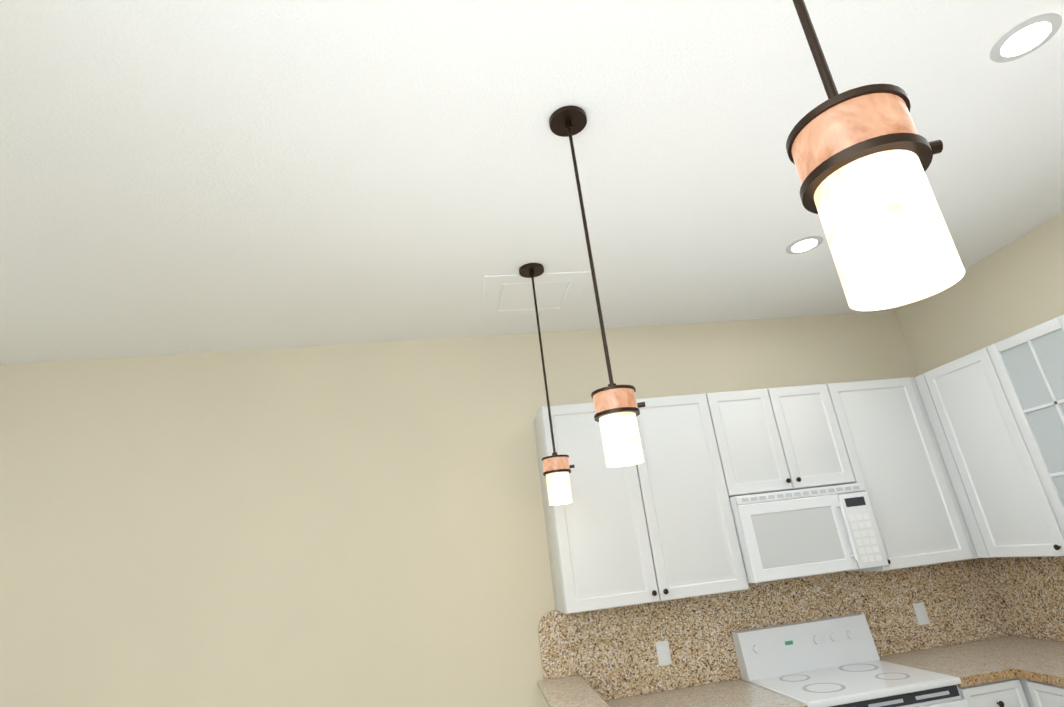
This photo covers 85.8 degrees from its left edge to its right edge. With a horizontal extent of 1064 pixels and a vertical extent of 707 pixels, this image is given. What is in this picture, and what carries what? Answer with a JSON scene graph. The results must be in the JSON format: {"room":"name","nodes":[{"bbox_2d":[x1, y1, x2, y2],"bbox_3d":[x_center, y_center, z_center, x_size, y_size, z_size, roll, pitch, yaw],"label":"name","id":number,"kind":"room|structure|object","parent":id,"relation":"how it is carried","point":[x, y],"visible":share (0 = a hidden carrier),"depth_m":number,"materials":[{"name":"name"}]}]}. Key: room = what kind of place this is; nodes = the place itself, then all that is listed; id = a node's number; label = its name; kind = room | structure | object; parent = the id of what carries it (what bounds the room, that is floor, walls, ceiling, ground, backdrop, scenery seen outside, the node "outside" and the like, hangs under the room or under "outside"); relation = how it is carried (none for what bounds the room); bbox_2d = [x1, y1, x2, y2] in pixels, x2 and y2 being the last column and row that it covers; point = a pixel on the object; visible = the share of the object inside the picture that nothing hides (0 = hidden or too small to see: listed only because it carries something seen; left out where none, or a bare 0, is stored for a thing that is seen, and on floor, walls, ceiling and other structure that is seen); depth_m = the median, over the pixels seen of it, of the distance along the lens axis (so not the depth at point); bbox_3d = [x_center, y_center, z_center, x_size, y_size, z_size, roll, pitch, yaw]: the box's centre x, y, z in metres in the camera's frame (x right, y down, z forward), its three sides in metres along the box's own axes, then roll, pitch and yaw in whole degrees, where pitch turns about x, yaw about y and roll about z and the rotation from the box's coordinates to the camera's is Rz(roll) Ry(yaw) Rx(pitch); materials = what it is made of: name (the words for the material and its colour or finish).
{"room":"kitchen","nodes":[
{"label":"kitchen","id":0,"kind":"room"},
{"bbox_2d":[0,311,917,706],"bbox_3d":[-0.733,1.346,3.070,7.240,2.990,0.120,-4,-20,-9],"label":"wall","id":1,"kind":"structure","parent":0,"point":[346,525],"depth_m":3.11,"materials":[{"name":"paint"}]},
{"bbox_2d":[534,393,748,613],"bbox_3d":[0.562,0.806,3.189,0.959,1.050,0.338,-4,-20,-9],"label":"upper cabinet","id":2,"kind":"object","parent":1,"relation":"attached to","point":[657,524],"depth_m":3.01,"materials":[{"name":"white wood"}]},
{"bbox_2d":[538,558,1009,700],"bbox_3d":[1.409,1.513,3.203,2.753,0.453,0.020,-4,-20,-9],"label":"backsplash","id":3,"kind":"structure","parent":1,"relation":"attached to","point":[609,654],"depth_m":3.19,"materials":[{"name":"beige stone"}]},
{"bbox_2d":[655,640,671,665],"bbox_3d":[0.704,1.602,3.064,0.070,0.114,0.008,-4,-20,-9],"label":"electrical outlet","id":4,"kind":"object","parent":3,"relation":"attached to","point":[663,653],"visible":1,"depth_m":3.06,"materials":[{"name":"white plastic"}]},
{"bbox_2d":[913,602,929,624],"bbox_3d":[2.243,1.499,3.300,0.070,0.114,0.008,-4,-20,-9],"label":"electrical outlet","id":5,"kind":"object","parent":3,"relation":"attached to","point":[921,614],"visible":1,"depth_m":3.30,"materials":[{"name":"white plastic"}]},
{"bbox_2d":[710,384,861,495],"bbox_3d":[1.384,0.530,3.397,0.760,0.580,0.338,-4,-20,-9],"label":"upper cabinet","id":6,"kind":"object","parent":1,"relation":"attached to","point":[794,437],"depth_m":3.24,"materials":[{"name":"white wood"}]},
{"bbox_2d":[729,483,888,582],"bbox_3d":[1.449,0.991,3.170,0.752,0.432,0.454,-4,-20,-9],"label":"over-the-range microwave","id":7,"kind":"object","parent":6,"relation":"attached to","point":[788,534],"visible":0.94,"depth_m":3.00,"materials":[{"name":"white plastic"}]},
{"bbox_2d":[830,377,977,570],"bbox_3d":[2.058,0.707,3.416,0.551,1.050,0.338,-4,-20,-9],"label":"upper cabinet","id":8,"kind":"object","parent":1,"relation":"attached to","point":[919,520],"depth_m":3.25,"materials":[{"name":"white wood"}]},
{"bbox_2d":[914,378,975,552],"bbox_3d":[2.515,0.677,3.486,0.376,1.050,0.338,-4,-20,-9],"label":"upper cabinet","id":9,"kind":"object","parent":1,"relation":"attached to","point":[914,378],"depth_m":3.31,"materials":[{"name":"white wood"}]},
{"bbox_2d":[0,0,1063,364],"bbox_3d":[-0.424,-1.510,-0.189,7.240,0.100,8.240,-4,-20,-9],"label":"ceiling","id":10,"kind":"structure","parent":0,"point":[188,176],"depth_m":2.03,"materials":[{"name":"white paint"}]},
{"bbox_2d":[481,271,590,317],"bbox_3d":[0.005,-0.313,3.138,0.550,0.005,0.520,-4,-20,-9],"label":"ceiling hatch","id":11,"kind":"object","parent":10,"relation":"attached to","point":[513,295],"visible":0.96,"depth_m":3.11,"materials":[{"name":"white paint"}]},
{"bbox_2d":[519,263,574,504],"bbox_3d":[0.068,0.113,2.654,0.139,1.140,0.124,-4,-20,-9],"label":"pendant light","id":12,"kind":"object","parent":10,"relation":"hanging from","point":[556,468],"visible":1,"depth_m":2.48,"materials":[{"name":"white glass"}]},
{"bbox_2d":[549,105,645,466],"bbox_3d":[0.190,-0.242,1.706,0.139,1.140,0.124,-4,-20,-9],"label":"pendant light","id":13,"kind":"object","parent":10,"relation":"hanging from","point":[617,411],"visible":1,"depth_m":1.53,"materials":[{"name":"white glass"}]},
{"bbox_2d":[786,236,822,253],"bbox_3d":[1.394,-0.553,2.932,0.180,0.005,0.180,-4,-20,-9],"label":"recessed light","id":14,"kind":"object","parent":10,"relation":"in","point":[804,244],"visible":1,"depth_m":2.92,"materials":[{"name":"grey"}]},
{"bbox_2d":[786,0,964,310],"bbox_3d":[0.311,-0.596,0.757,0.139,1.140,0.124,-4,-20,-9],"label":"pendant light","id":15,"kind":"object","parent":10,"relation":"hanging from","point":[861,157],"visible":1,"depth_m":0.56,"materials":[{"name":"white glass"}]},
{"bbox_2d":[990,13,1061,62],"bbox_3d":[1.540,-0.980,1.788,0.180,0.005,0.180,-4,-20,-9],"label":"recessed light","id":16,"kind":"object","parent":10,"relation":"in","point":[1026,37],"visible":1,"depth_m":1.78,"materials":[{"name":"grey"}]},
{"bbox_2d":[895,212,1063,375],"bbox_3d":[3.262,-0.295,-0.172,0.120,2.990,8.000,-4,-20,-9],"label":"wall","id":17,"kind":"structure","parent":0,"point":[1015,287],"depth_m":3.32,"materials":[{"name":"paint"}]},
{"bbox_2d":[914,320,1063,557],"bbox_3d":[2.612,0.448,2.877,0.338,1.050,1.013,-4,-20,-9],"label":"upper cabinet","id":18,"kind":"object","parent":17,"relation":"attached to","point":[995,412],"depth_m":2.94,"materials":[{"name":"white wood"}]},
{"bbox_2d":[982,556,1063,641],"bbox_3d":[2.891,1.033,2.359,0.020,0.453,2.220,-4,-20,-9],"label":"backsplash","id":19,"kind":"structure","parent":17,"relation":"attached to","point":[1029,591],"depth_m":3.19,"materials":[{"name":"beige stone"}]},
{"bbox_2d":[1050,315,1063,346],"bbox_3d":[2.717,0.143,2.062,0.338,1.050,0.960,-4,-20,-9],"label":"upper cabinet","id":20,"kind":"object","parent":17,"relation":"attached to","point":[1058,322],"depth_m":2.65,"materials":[{"name":"white wood"}]},
{"bbox_3d":[-0.077,1.381,-1.225,7.240,0.100,8.240,-4,-20,-9],"label":"floor","id":21,"kind":"structure","parent":0,"visible":0},
{"bbox_2d":[732,614,968,706],"bbox_3d":[1.573,1.918,2.687,0.759,1.145,0.683,-4,-20,-9],"label":"range","id":22,"kind":"object","parent":21,"relation":"on","point":[836,661],"visible":0.96,"depth_m":2.99,"materials":[{"name":"white metal"}]},
{"bbox_2d":[958,678,1028,706],"bbox_3d":[2.120,2.023,2.762,0.324,0.876,0.655,-4,-20,-9],"label":"base cabinet","id":23,"kind":"object","parent":21,"relation":"on","point":[1006,693],"visible":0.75,"depth_m":2.62,"materials":[{"name":"white wood"}]},
{"bbox_2d":[1018,678,1063,706],"bbox_3d":[2.644,1.788,2.283,0.628,0.876,0.512,-4,-20,-9],"label":"base cabinet","id":24,"kind":"object","parent":21,"relation":"on","point":[1038,694],"depth_m":2.55,"materials":[{"name":"white wood"}]},
{"bbox_3d":[0.726,1.672,1.313,0.704,0.876,3.248,-4,-20,-9],"label":"base cabinet","id":25,"kind":"object","parent":21,"relation":"on","visible":0},
{"bbox_2d":[605,685,740,706],"bbox_3d":[0.682,1.238,1.455,0.720,0.038,3.291,-4,-20,-9],"label":"countertop","id":26,"kind":"structure","parent":25,"relation":"on","point":[694,696],"depth_m":2.84,"materials":[{"name":"beige stone"}]},
{"bbox_2d":[733,679,806,706],"bbox_3d":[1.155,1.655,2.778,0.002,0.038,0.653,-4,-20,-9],"label":"countertop","id":27,"kind":"structure","parent":25,"relation":"on","point":[746,688],"depth_m":2.71,"materials":[{"name":"beige stone"}]},
{"bbox_2d":[879,656,968,687],"bbox_3d":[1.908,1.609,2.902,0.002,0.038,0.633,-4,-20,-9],"label":"countertop","id":28,"kind":"structure","parent":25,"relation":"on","point":[941,670],"depth_m":2.82,"materials":[{"name":"beige stone"}]},
{"bbox_2d":[905,635,1063,686],"bbox_3d":[2.602,1.290,2.244,0.657,0.038,2.243,-4,-20,-9],"label":"countertop","id":29,"kind":"structure","parent":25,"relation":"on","point":[978,662],"depth_m":2.88,"materials":[{"name":"beige stone"}]},
{"bbox_3d":[0.342,1.636,1.296,0.209,1.018,3.252,-4,-20,-9],"label":"base cabinet","id":30,"kind":"object","parent":21,"relation":"on","visible":0},
{"bbox_2d":[537,675,609,706],"bbox_3d":[0.296,1.131,1.443,0.310,0.030,3.288,-4,-20,-9],"label":"bar","id":31,"kind":"object","parent":30,"relation":"on","point":[574,691],"visible":1,"depth_m":2.62,"materials":[{"name":"beige stone"}]}
]}

